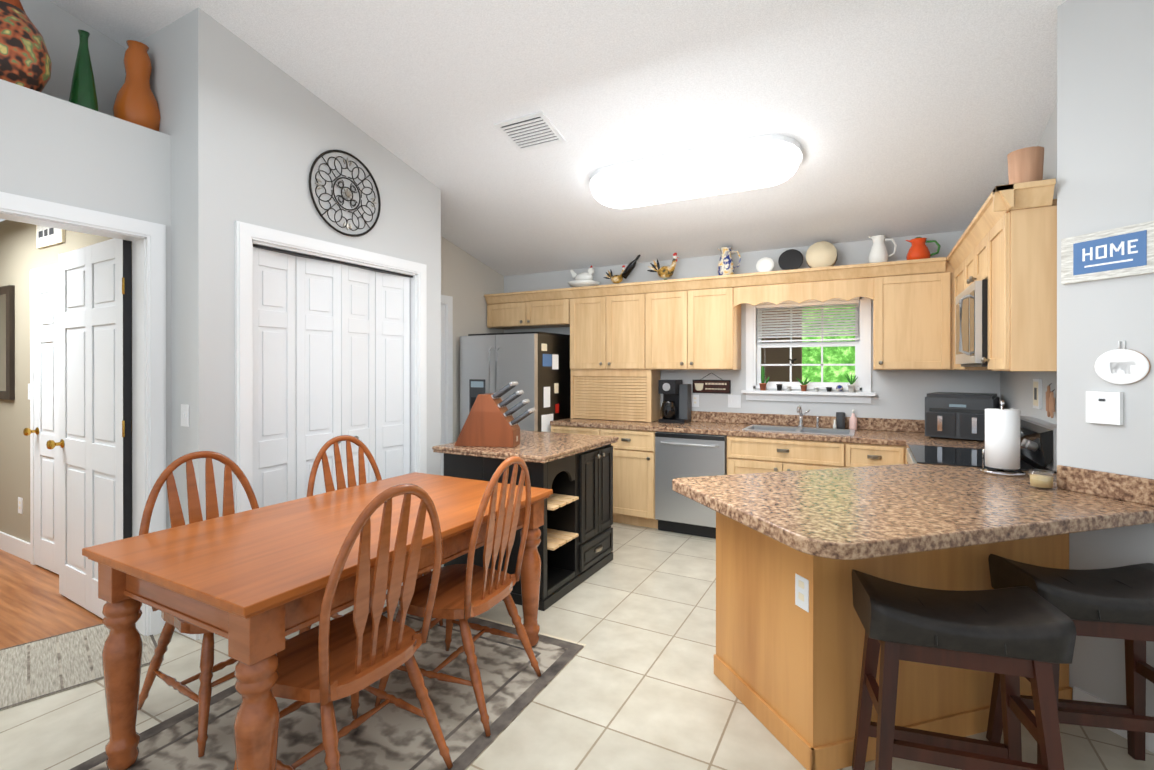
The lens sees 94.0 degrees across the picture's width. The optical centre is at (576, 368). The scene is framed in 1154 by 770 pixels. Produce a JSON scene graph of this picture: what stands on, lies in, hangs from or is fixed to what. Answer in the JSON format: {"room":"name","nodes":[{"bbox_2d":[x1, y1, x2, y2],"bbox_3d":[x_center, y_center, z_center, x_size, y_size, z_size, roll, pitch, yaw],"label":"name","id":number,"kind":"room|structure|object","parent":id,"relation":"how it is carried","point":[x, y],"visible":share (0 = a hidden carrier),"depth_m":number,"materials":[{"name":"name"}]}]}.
{"room":"kitchen","nodes":[
{"label":"kitchen","id":0,"kind":"room"},
{"bbox_2d":[0,549,102,648],"bbox_3d":[-4.497,1.461,3.116,3.940,0.060,2.160,0,0,29],"label":"floor","id":1,"kind":"structure","parent":0,"point":[35,604],"depth_m":3.23,"materials":[{"name":"laminate"}]},
{"bbox_2d":[20,0,126,116],"bbox_3d":[-3.656,-2.065,1.560,0.120,1.556,3.840,0,0,29],"label":"wall","id":2,"kind":"structure","parent":0,"point":[57,27],"depth_m":2.99,"materials":[{"name":"grey paint"}]},
{"bbox_2d":[0,79,170,528],"bbox_3d":[-3.222,0.073,1.326,0.130,2.720,3.840,0,0,29],"label":"wall","id":3,"kind":"structure","parent":0,"point":[56,150],"depth_m":2.66,"materials":[{"name":"grey paint"}]},
{"bbox_2d":[0,0,51,91],"bbox_3d":[-2.713,-1.622,2.561,0.310,0.661,0.310,0,0,29],"label":"patterned vase","id":4,"kind":"object","parent":3,"relation":"on","point":[25,60],"visible":0.75,"depth_m":2.52,"materials":[{"name":"multicoloured ceramic"}]},
{"bbox_2d":[0,192,165,635],"bbox_3d":[-2.585,0.324,2.474,0.161,2.215,1.145,0,0,29],"label":"door frame","id":5,"kind":"structure","parent":3,"relation":"attached to","point":[147,239],"depth_m":2.88,"materials":[{"name":"white wood"}]},
{"bbox_2d":[69,29,97,110],"bbox_3d":[-2.559,-1.519,2.797,0.122,0.455,0.122,0,0,29],"label":"vase","id":6,"kind":"object","parent":3,"relation":"on","point":[83,91],"visible":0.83,"depth_m":2.77,"materials":[{"name":"green glass"}]},
{"bbox_2d":[113,40,160,131],"bbox_3d":[-2.449,-1.547,3.004,0.216,0.510,0.216,0,0,29],"label":"vase","id":7,"kind":"object","parent":3,"relation":"on","point":[135,102],"visible":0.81,"depth_m":2.95,"materials":[{"name":"orange ceramic"}]},
{"bbox_2d":[174,627,214,639],"bbox_3d":[-2.673,1.382,2.259,0.644,0.100,6.000,0,0,29],"label":"baseboard","id":8,"kind":"structure","parent":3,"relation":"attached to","point":[196,636],"depth_m":2.85,"materials":[{"name":"white"}]},
{"bbox_2d":[0,7,222,542],"bbox_3d":[-3.847,-0.256,3.941,4.290,3.370,0.164,0,0,29],"label":"wall","id":9,"kind":"structure","parent":0,"point":[184,52],"depth_m":2.93,"materials":[{"name":"grey paint"}]},
{"bbox_2d":[0,285,14,399],"bbox_3d":[-4.655,-0.201,4.308,0.720,0.880,0.032,0,0,29],"label":"mirror","id":10,"kind":"object","parent":9,"relation":"attached to","point":[7,342],"visible":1,"depth_m":4.15,"materials":[{"name":"glass"}]},
{"bbox_2d":[0,531,29,561],"bbox_3d":[-4.216,1.364,4.082,3.270,0.130,0.014,0,0,29],"label":"baseboard","id":11,"kind":"structure","parent":9,"relation":"attached to","point":[15,546],"depth_m":4.12,"materials":[{"name":"white wood"}]},
{"bbox_2d":[18,497,22,513],"bbox_3d":[-4.230,1.040,4.091,0.075,0.118,0.008,0,0,29],"label":"outlet","id":12,"kind":"object","parent":9,"relation":"attached to","point":[20,505],"depth_m":4.08,"materials":[{"name":"white plastic"}]},
{"bbox_2d":[28,384,29,399],"bbox_3d":[-4.055,0.170,3.993,0.075,0.118,0.012,0,0,29],"label":"light switch","id":13,"kind":"object","parent":9,"relation":"attached to","point":[28,384],"depth_m":4.00,"materials":[{"name":"white"}]},
{"bbox_2d":[23,274,58,573],"bbox_3d":[-3.611,0.385,3.697,0.790,2.070,0.087,0,0,29],"label":"hall door","id":14,"kind":"structure","parent":9,"relation":"in","point":[46,390],"depth_m":3.81,"materials":[{"name":"white wood"}]},
{"bbox_2d":[30,264,58,564],"bbox_3d":[-3.591,0.352,3.733,0.950,2.155,0.026,0,0,29],"label":"door frame","id":15,"kind":"structure","parent":9,"relation":"attached to","point":[45,271],"depth_m":3.92,"materials":[{"name":"white"}]},
{"bbox_2d":[36,225,64,248],"bbox_3d":[-3.722,-0.965,3.804,0.440,0.190,0.021,0,0,29],"label":"sign","id":16,"kind":"object","parent":9,"relation":"attached to","point":[47,236],"visible":0.77,"depth_m":3.80,"materials":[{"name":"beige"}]},
{"bbox_2d":[46,238,131,618],"bbox_3d":[-2.838,0.350,3.181,0.971,2.138,0.184,0,0,29],"label":"hall door","id":17,"kind":"structure","parent":9,"relation":"in","point":[94,443],"depth_m":3.13,"materials":[{"name":"white painted wood"},{"name":"brass"}]},
{"bbox_2d":[181,404,188,426],"bbox_3d":[-2.116,0.252,2.902,0.075,0.118,0.012,0,0,29],"label":"light switch","id":18,"kind":"object","parent":9,"relation":"attached to","point":[184,414],"visible":1,"depth_m":2.90,"materials":[{"name":"white plastic"}]},
{"bbox_2d":[222,25,440,509],"bbox_3d":[-1.587,-0.241,3.732,0.120,3.342,1.710,0,0,29],"label":"wall","id":19,"kind":"structure","parent":0,"point":[282,131],"depth_m":3.38,"materials":[{"name":"grey paint"}]},
{"bbox_2d":[235,221,426,512],"bbox_3d":[-1.604,0.302,3.674,0.146,2.255,1.460,0,0,29],"label":"trim","id":20,"kind":"structure","parent":19,"relation":"attached to","point":[247,236],"depth_m":3.26,"materials":[{"name":"white wood"}]},
{"bbox_2d":[253,244,412,507],"bbox_3d":[-1.598,0.347,3.670,0.121,2.142,1.258,0,0,29],"label":"bifold closet doors","id":21,"kind":"structure","parent":19,"relation":"in","point":[331,349],"depth_m":3.56,"materials":[{"name":"white painted wood"}]},
{"bbox_2d":[309,150,380,236],"bbox_3d":[-1.550,-1.180,3.636,0.022,0.566,0.566,0,0,29],"label":"art","id":22,"kind":"object","parent":19,"relation":"attached to","point":[347,193],"visible":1,"depth_m":3.62,"materials":[{"name":"grey metal"}]},
{"bbox_2d":[441,236,503,442],"bbox_3d":[-1.317,-0.056,5.544,0.120,2.967,1.970,0,0,29],"label":"wall","id":23,"kind":"structure","parent":0,"point":[468,282],"depth_m":5.64,"materials":[{"name":"beige paint"}]},
{"bbox_2d":[441,295,452,475],"bbox_3d":[-1.521,0.348,5.023,0.031,2.160,1.040,0,0,29],"label":"door frame","id":24,"kind":"structure","parent":23,"relation":"attached to","point":[446,369],"depth_m":5.40,"materials":[{"name":"white"}]},
{"bbox_2d":[50,0,1065,275],"bbox_3d":[0.693,-1.976,1.287,8.800,1.875,7.520,0,0,29],"label":"ceiling","id":25,"kind":"structure","parent":0,"point":[898,118],"depth_m":3.12,"materials":[{"name":"white paint"}]},
{"bbox_2d":[494,111,565,151],"bbox_3d":[-0.309,-1.562,3.567,0.370,0.083,0.304,0,0,29],"label":"ceiling vent","id":26,"kind":"object","parent":25,"relation":"in","point":[535,130],"visible":0.98,"depth_m":3.55,"materials":[{"name":"white metal"}]},
{"bbox_2d":[590,134,802,208],"bbox_3d":[0.778,-1.345,3.786,1.500,0.210,0.437,0,0,29],"label":"ceiling light fixture","id":27,"kind":"object","parent":25,"relation":"attached to","point":[761,161],"visible":1,"depth_m":3.64,"materials":[{"name":"white"}]},
{"bbox_2d":[0,522,1153,769],"bbox_3d":[0.693,1.463,1.292,8.800,0.060,7.520,0,0,29],"label":"floor","id":28,"kind":"structure","parent":0,"point":[634,684],"depth_m":2.30,"materials":[{"name":"beige tile"}]},
{"bbox_2d":[0,624,163,710],"bbox_3d":[-2.606,1.427,2.553,0.700,0.007,0.940,0,0,45],"label":"rug","id":29,"kind":"object","parent":28,"relation":"on","point":[41,668],"visible":0.67,"depth_m":2.60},
{"bbox_2d":[69,607,585,769],"bbox_3d":[-1.067,1.428,1.981,1.250,0.008,2.456,0,0,27],"label":"dining rug","id":30,"kind":"object","parent":28,"relation":"on","point":[389,736],"visible":0.48,"depth_m":2.19,"materials":[{"name":"fabric"}]},
{"bbox_2d":[138,451,309,756],"bbox_3d":[-1.493,0.898,2.316,0.549,1.051,0.510,0,0,29],"label":"chair","id":31,"kind":"object","parent":30,"relation":"on","point":[204,676],"visible":0.5,"depth_m":2.25,"materials":[{"name":"brown wood"}]},
{"bbox_2d":[82,472,552,769],"bbox_3d":[-0.933,1.027,2.353,0.980,0.792,1.580,0,0,29],"label":"dining table","id":32,"kind":"object","parent":30,"relation":"on","point":[250,585],"visible":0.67,"depth_m":1.88,"materials":[{"name":"brown wood"}]},
{"bbox_2d":[233,483,452,769],"bbox_3d":[-0.789,0.899,1.853,0.549,1.051,0.510,0,0,29],"label":"chair","id":33,"kind":"object","parent":30,"relation":"on","point":[326,662],"visible":0.92,"depth_m":1.76,"materials":[{"name":"brown wood"}]},
{"bbox_2d":[307,435,442,628],"bbox_3d":[-1.099,0.898,2.893,0.549,1.051,0.510,0,0,29],"label":"chair","id":34,"kind":"object","parent":30,"relation":"on","point":[340,478],"visible":0.17,"depth_m":2.97,"materials":[{"name":"brown wood"}]},
{"bbox_2d":[375,456,540,736],"bbox_3d":[-0.503,0.898,2.389,0.549,1.051,0.510,0,0,23],"label":"chair","id":35,"kind":"object","parent":30,"relation":"on","point":[467,591],"visible":0.9,"depth_m":2.29,"materials":[{"name":"brown wood"}]},
{"bbox_2d":[460,332,570,431],"bbox_3d":[-0.618,0.535,5.622,0.915,1.785,0.866,0,0,29],"label":"fridge","id":36,"kind":"object","parent":28,"relation":"on","point":[535,366],"visible":0.5,"depth_m":5.30,"materials":[{"name":"silver metal"}]},
{"bbox_2d":[444,444,612,610],"bbox_3d":[-0.296,0.991,3.782,0.844,0.878,0.974,0,0,29],"label":"kitchen island","id":37,"kind":"object","parent":28,"relation":"on","point":[575,547],"visible":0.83,"depth_m":3.55,"materials":[{"name":"black paint"}]},
{"bbox_2d":[432,430,618,462],"bbox_3d":[-0.320,0.530,3.786,0.875,0.040,1.045,0,0,29],"label":"island countertop","id":38,"kind":"structure","parent":37,"relation":"on","point":[539,447],"depth_m":3.50,"materials":[{"name":"granite"}]},
{"bbox_2d":[454,381,535,446],"bbox_3d":[-0.539,0.296,3.582,0.522,0.426,0.160,0,0,11],"label":"knife block","id":39,"kind":"object","parent":38,"relation":"on","point":[490,421],"visible":1,"depth_m":3.51,"materials":[{"name":"brown wood"}]},
{"bbox_2d":[551,425,606,435],"bbox_3d":[0.154,0.989,5.364,0.598,0.878,0.638,0,0,29],"label":"base cabinet","id":40,"kind":"object","parent":28,"relation":"on","point":[554,428],"depth_m":5.08,"materials":[{"name":"brown wood"}]},
{"bbox_2d":[571,369,659,421],"bbox_3d":[0.385,0.257,5.399,0.870,0.498,0.295,0,0,29],"label":"appliance garage","id":41,"kind":"object","parent":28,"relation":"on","point":[600,394],"depth_m":5.27,"materials":[{"name":"brown wood"}]},
{"bbox_2d":[607,429,657,528],"bbox_3d":[0.568,0.989,5.138,0.598,0.878,0.638,0,0,29],"label":"base cabinet","id":42,"kind":"object","parent":28,"relation":"on","point":[633,477],"depth_m":4.82,"materials":[{"name":"brown wood"}]},
{"bbox_2d":[655,431,726,538],"bbox_3d":[1.083,0.990,4.810,0.610,0.877,0.665,0,0,29],"label":"dishwasher","id":43,"kind":"object","parent":28,"relation":"on","point":[680,455],"visible":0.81,"depth_m":4.58,"materials":[{"name":"silver metal"}]},
{"bbox_2d":[727,436,854,474],"bbox_3d":[1.787,0.990,4.474,0.938,0.878,0.638,0,0,29],"label":"base cabinet","id":44,"kind":"object","parent":28,"relation":"on","point":[745,455],"depth_m":4.21,"materials":[{"name":"brown wood"}]},
{"bbox_2d":[550,410,984,448],"bbox_3d":[1.403,0.479,4.531,3.588,0.140,0.903,0,0,29],"label":"countertop","id":45,"kind":"structure","parent":44,"relation":"on","point":[893,432],"depth_m":4.50,"materials":[{"name":"stone"}]},
{"bbox_2d":[658,380,690,423],"bbox_3d":[0.917,0.306,5.090,0.250,0.400,0.271,0,0,29],"label":"coffee maker","id":46,"kind":"object","parent":45,"relation":"on","point":[676,406],"visible":1,"depth_m":5.06,"materials":[{"name":"black plastic"}]},
{"bbox_2d":[742,404,854,435],"bbox_3d":[1.828,0.496,4.441,0.820,0.394,0.420,0,0,29],"label":"double sink","id":47,"kind":"object","parent":45,"relation":"in","point":[801,428],"visible":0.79,"depth_m":4.50,"materials":[{"name":"silver metal"}]},
{"bbox_2d":[836,412,844,428],"bbox_3d":[2.215,0.437,4.524,0.072,0.140,0.072,0,0,29],"label":"tumbler","id":48,"kind":"object","parent":45,"relation":"on","point":[840,420],"visible":0.9,"depth_m":4.50,"materials":[{"name":"grey plastic"}]},
{"bbox_2d":[849,410,856,429],"bbox_3d":[2.300,0.425,4.482,0.060,0.165,0.064,0,0,29],"label":"soap bottle","id":49,"kind":"object","parent":45,"relation":"on","point":[852,421],"visible":0.98,"depth_m":4.46,"materials":[{"name":"pink plastic"}]},
{"bbox_2d":[925,392,998,441],"bbox_3d":[2.816,0.346,3.946,0.400,0.325,0.425,0,0,43],"label":"air fryer","id":50,"kind":"object","parent":45,"relation":"on","point":[957,415],"visible":0.75,"depth_m":3.83,"materials":[{"name":"grey plastic"}]},
{"bbox_2d":[855,443,905,466],"bbox_3d":[2.279,0.990,4.206,0.438,0.878,0.638,0,0,29],"label":"base cabinet","id":51,"kind":"object","parent":28,"relation":"on","point":[865,454],"depth_m":3.90,"materials":[{"name":"brown wood"}]},
{"bbox_2d":[714,511,1071,769],"bbox_3d":[1.550,0.998,2.459,1.706,0.868,0.677,0,0,-16],"label":"base cabinet","id":52,"kind":"object","parent":28,"relation":"on","point":[790,637],"visible":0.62,"depth_m":2.06,"materials":[{"name":"brown wood"}]},
{"bbox_2d":[672,463,1153,559],"bbox_3d":[1.488,0.487,2.302,1.914,0.150,1.009,0,0,-16],"label":"countertop","id":53,"kind":"structure","parent":52,"relation":"on","point":[855,513],"depth_m":2.02,"materials":[{"name":"stone"}]},
{"bbox_2d":[979,400,1025,476],"bbox_3d":[2.088,0.332,2.645,0.196,0.356,0.211,0,0,9],"label":"paper towel holder","id":54,"kind":"object","parent":53,"relation":"on","point":[1002,441],"visible":0.98,"depth_m":2.58,"materials":[{"name":"white paper"}]},
{"bbox_2d":[1029,469,1053,489],"bbox_3d":[1.982,0.473,2.298,0.086,0.075,0.085,0,0,29],"label":"glass candle","id":55,"kind":"object","parent":53,"relation":"on","point":[1041,481],"visible":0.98,"depth_m":2.27,"materials":[{"name":"brown wax"}]},
{"bbox_2d":[852,569,1076,769],"bbox_3d":[1.179,1.068,1.701,0.510,0.730,0.332,0,0,17],"label":"stool","id":56,"kind":"object","parent":28,"relation":"on","point":[1011,636],"visible":1,"depth_m":1.62,"materials":[{"name":"black leather"}]},
{"bbox_2d":[907,416,1056,472],"bbox_3d":[2.271,0.851,3.110,0.704,1.120,0.755,0,0,29],"label":"range","id":57,"kind":"object","parent":28,"relation":"on","point":[1038,444],"visible":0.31,"depth_m":2.90,"materials":[{"name":"black metal"}]},
{"bbox_2d":[986,554,1153,764],"bbox_3d":[1.804,1.067,1.880,0.510,0.730,0.332,0,0,11],"label":"stool","id":58,"kind":"object","parent":28,"relation":"on","point":[1116,602],"visible":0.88,"depth_m":1.83,"materials":[{"name":"black leather"}]},
{"bbox_2d":[504,231,999,424],"bbox_3d":[1.202,0.138,5.225,4.850,2.580,0.120,0,0,29],"label":"wall","id":59,"kind":"structure","parent":0,"point":[900,394],"depth_m":4.71,"materials":[{"name":"grey paint"}]},
{"bbox_2d":[484,291,531,329],"bbox_3d":[-0.662,-0.633,5.970,0.583,0.360,0.349,0,0,29],"label":"upper cabinet","id":60,"kind":"object","parent":59,"relation":"attached to","point":[505,311],"depth_m":5.81,"materials":[{"name":"brown wood"}]},
{"bbox_2d":[532,288,567,327],"bbox_3d":[-0.258,-0.633,5.751,0.578,0.360,0.349,0,0,29],"label":"upper cabinet","id":61,"kind":"object","parent":59,"relation":"attached to","point":[549,306],"depth_m":5.57,"materials":[{"name":"brown wood"}]},
{"bbox_2d":[568,281,651,372],"bbox_3d":[0.390,-0.402,5.398,0.878,0.820,0.349,0,0,29],"label":"upper cabinet","id":62,"kind":"object","parent":59,"relation":"attached to","point":[629,342],"depth_m":5.23,"materials":[{"name":"brown wood"}]},
{"bbox_2d":[567,265,600,286],"bbox_3d":[0.073,-0.935,5.566,0.350,0.247,0.346,0,0,29],"label":"figurine","id":63,"kind":"object","parent":62,"relation":"on","point":[582,279],"visible":0.79,"depth_m":5.50,"materials":[{"name":"white ceramic"}]},
{"bbox_2d":[603,255,640,283],"bbox_3d":[0.451,-0.969,5.360,0.385,0.314,0.087,0,0,29],"label":"rooster figurine","id":64,"kind":"object","parent":62,"relation":"on","point":[625,273],"visible":0.88,"depth_m":5.35,"materials":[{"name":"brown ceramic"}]},
{"bbox_2d":[691,394,698,406],"bbox_3d":[1.137,0.308,5.187,0.075,0.118,0.008,0,0,29],"label":"switch plate","id":65,"kind":"object","parent":59,"relation":"attached to","point":[694,398],"depth_m":5.19,"materials":[{"name":"white plastic"}]},
{"bbox_2d":[652,274,743,372],"bbox_3d":[1.053,-0.402,5.037,0.872,0.820,0.349,0,0,29],"label":"upper cabinet","id":66,"kind":"object","parent":59,"relation":"attached to","point":[696,321],"depth_m":4.84,"materials":[{"name":"brown wood"}]},
{"bbox_2d":[647,253,678,279],"bbox_3d":[0.823,-0.957,5.157,0.305,0.291,0.114,0,0,29],"label":"rooster","id":67,"kind":"object","parent":66,"relation":"on","point":[665,272],"visible":0.9,"depth_m":5.12,"materials":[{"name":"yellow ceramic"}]},
{"bbox_2d":[717,247,740,275],"bbox_3d":[1.370,-0.955,4.859,0.216,0.288,0.148,0,0,29],"label":"pitcher","id":68,"kind":"object","parent":66,"relation":"on","point":[725,266],"visible":0.77,"depth_m":4.82,"materials":[{"name":"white ceramic"}]},
{"bbox_2d":[756,257,773,271],"bbox_3d":[1.648,-0.894,4.717,0.150,0.163,0.054,0,0,29],"label":"decorative plate","id":69,"kind":"object","parent":66,"relation":"on","point":[765,264],"depth_m":4.72,"materials":[{"name":"white ceramic"}]},
{"bbox_2d":[778,249,802,269],"bbox_3d":[1.831,-0.919,4.614,0.201,0.212,0.060,0,0,29],"label":"decorative plate","id":70,"kind":"object","parent":66,"relation":"on","point":[790,259],"depth_m":4.61,"materials":[{"name":"black ceramic"}]},
{"bbox_2d":[693,373,730,393],"bbox_3d":[1.272,0.135,5.104,0.360,0.196,0.018,0,0,29],"label":"shop sign","id":71,"kind":"object","parent":59,"relation":"attached to","point":[712,386],"visible":1,"depth_m":5.09,"materials":[{"name":"black wood"}]},
{"bbox_2d":[728,395,740,407],"bbox_3d":[1.462,0.305,5.007,0.116,0.118,0.012,0,0,29],"label":"switch plate","id":72,"kind":"object","parent":59,"relation":"attached to","point":[734,401],"depth_m":5.01,"materials":[{"name":"white plastic"}]},
{"bbox_2d":[741,297,874,402],"bbox_3d":[2.010,-0.189,4.733,1.070,0.955,0.180,0,0,29],"label":"kitchen window","id":73,"kind":"structure","parent":59,"relation":"in","point":[822,364],"depth_m":4.74,"materials":[{"name":"white wood"}]},
{"bbox_2d":[756,300,858,341],"bbox_3d":[2.011,-0.226,4.736,0.830,0.708,0.045,0,0,29],"label":"window blind","id":74,"kind":"object","parent":73,"relation":"attached to","point":[811,305],"visible":0.94,"depth_m":4.72,"materials":[{"name":"white plastic"}]},
{"bbox_2d":[759,347,857,391],"bbox_3d":[2.004,0.002,4.692,0.793,0.387,0.110,0,0,29],"label":"potted plant","id":75,"kind":"object","parent":73,"relation":"on","point":[839,388],"visible":0.96,"depth_m":4.67,"materials":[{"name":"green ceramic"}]},
{"bbox_2d":[872,257,955,369],"bbox_3d":[2.608,-0.401,4.190,0.530,0.820,0.349,0,0,29],"label":"upper cabinet","id":76,"kind":"object","parent":59,"relation":"attached to","point":[913,300],"depth_m":4.04,"materials":[{"name":"brown wood"}]},
{"bbox_2d":[806,241,837,267],"bbox_3d":[2.036,-0.935,4.487,0.244,0.245,0.101,0,0,29],"label":"decorative plate","id":77,"kind":"object","parent":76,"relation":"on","point":[822,254],"visible":0.81,"depth_m":4.46,"materials":[{"name":"beige ceramic"}]},
{"bbox_2d":[868,235,896,262],"bbox_3d":[2.427,-0.936,4.283,0.202,0.252,0.138,0,0,29],"label":"pitcher","id":78,"kind":"object","parent":76,"relation":"on","point":[878,252],"visible":0.88,"depth_m":4.25,"materials":[{"name":"white ceramic"}]},
{"bbox_2d":[906,237,940,259],"bbox_3d":[2.668,-0.914,4.152,0.230,0.209,0.158,0,0,29],"label":"pitcher","id":79,"kind":"object","parent":76,"relation":"on","point":[918,249],"visible":0.9,"depth_m":4.12,"materials":[{"name":"orange ceramic"}]},
{"bbox_2d":[1000,103,1056,423],"bbox_3d":[2.820,-0.061,3.251,0.120,2.983,2.040,0,0,29],"label":"wall","id":80,"kind":"structure","parent":0,"point":[1016,389],"depth_m":3.10,"materials":[{"name":"grey paint"}]},
{"bbox_2d":[950,242,981,369],"bbox_3d":[2.762,-0.400,3.617,0.327,0.820,0.548,0,0,29],"label":"upper cabinet","id":81,"kind":"object","parent":80,"relation":"attached to","point":[956,258],"depth_m":3.72,"materials":[{"name":"brown wood"}]},
{"bbox_2d":[962,230,969,290],"bbox_3d":[2.525,-0.639,3.181,0.327,0.340,0.444,0,0,29],"label":"upper cabinet","id":82,"kind":"object","parent":80,"relation":"attached to","point":[965,241],"depth_m":3.38,"materials":[{"name":"brown wood"}]},
{"bbox_2d":[970,214,981,284],"bbox_3d":[2.372,-0.639,2.901,0.327,0.340,0.439,0,0,29],"label":"upper cabinet","id":83,"kind":"object","parent":80,"relation":"attached to","point":[976,230],"depth_m":3.06,"materials":[{"name":"brown wood"}]},
{"bbox_2d":[955,279,987,366],"bbox_3d":[2.406,-0.238,3.066,0.427,0.453,0.750,0,0,29],"label":"microwave","id":84,"kind":"object","parent":83,"relation":"attached to","point":[971,325],"visible":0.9,"depth_m":2.89,"materials":[{"name":"silver plastic"}]},
{"bbox_2d":[982,178,1056,370],"bbox_3d":[2.167,-0.398,2.524,0.327,0.820,0.419,0,0,29],"label":"upper cabinet","id":85,"kind":"object","parent":80,"relation":"attached to","point":[1005,247],"depth_m":2.39,"materials":[{"name":"brown wood"}]},
{"bbox_2d":[1007,146,1043,209],"bbox_3d":[2.095,-0.861,2.517,0.136,0.300,0.133,0,0,29],"label":"flower pot","id":86,"kind":"object","parent":85,"relation":"on","point":[1025,164],"visible":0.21,"depth_m":2.46,"materials":[{"name":"beige ceramic"}]},
{"bbox_2d":[1033,379,1041,408],"bbox_3d":[2.675,0.146,3.131,0.017,0.170,0.130,0,0,29],"label":"framed picture","id":87,"kind":"object","parent":80,"relation":"attached to","point":[1037,393],"visible":1,"depth_m":3.10,"materials":[{"name":"white"}]},
{"bbox_2d":[1046,387,1054,417],"bbox_3d":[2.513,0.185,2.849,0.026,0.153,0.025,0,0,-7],"label":"cutting board","id":88,"kind":"object","parent":80,"relation":"attached to","point":[1050,404],"depth_m":2.85,"materials":[{"name":"beige wood"}]},
{"bbox_2d":[1057,0,1153,716],"bbox_3d":[2.542,-0.293,1.106,0.220,3.454,2.600,0,0,-16],"label":"wall","id":89,"kind":"structure","parent":0,"point":[1105,114],"depth_m":2.16,"materials":[{"name":"grey paint"}]},
{"bbox_2d":[1086,391,1122,424],"bbox_3d":[2.106,0.156,2.153,0.023,0.128,0.112,0,0,-16],"label":"thermostat","id":90,"kind":"object","parent":89,"relation":"attached to","point":[1104,407],"visible":0.96,"depth_m":2.14,"materials":[{"name":"white plastic"}]},
{"bbox_2d":[1061,221,1153,284],"bbox_3d":[2.110,-0.454,2.133,0.025,0.192,0.325,0,0,-16],"label":"home sign","id":91,"kind":"object","parent":89,"relation":"attached to","point":[1125,251],"visible":1,"depth_m":2.13,"materials":[{"name":"blue wood"}]},
{"bbox_2d":[1073,687,1153,752],"bbox_3d":[2.433,1.384,1.065,0.014,0.100,2.480,0,0,-16],"label":"baseboard","id":92,"kind":"structure","parent":89,"relation":"attached to","point":[1079,694],"depth_m":2.15,"materials":[{"name":"white"}]},
{"bbox_2d":[1094,341,1150,384],"bbox_3d":[2.127,-0.024,2.103,0.011,0.171,0.170,0,0,-16],"label":"sign","id":93,"kind":"object","parent":89,"relation":"attached to","point":[1122,366],"visible":1,"depth_m":2.10,"materials":[{"name":"white ceramic"}]}
]}

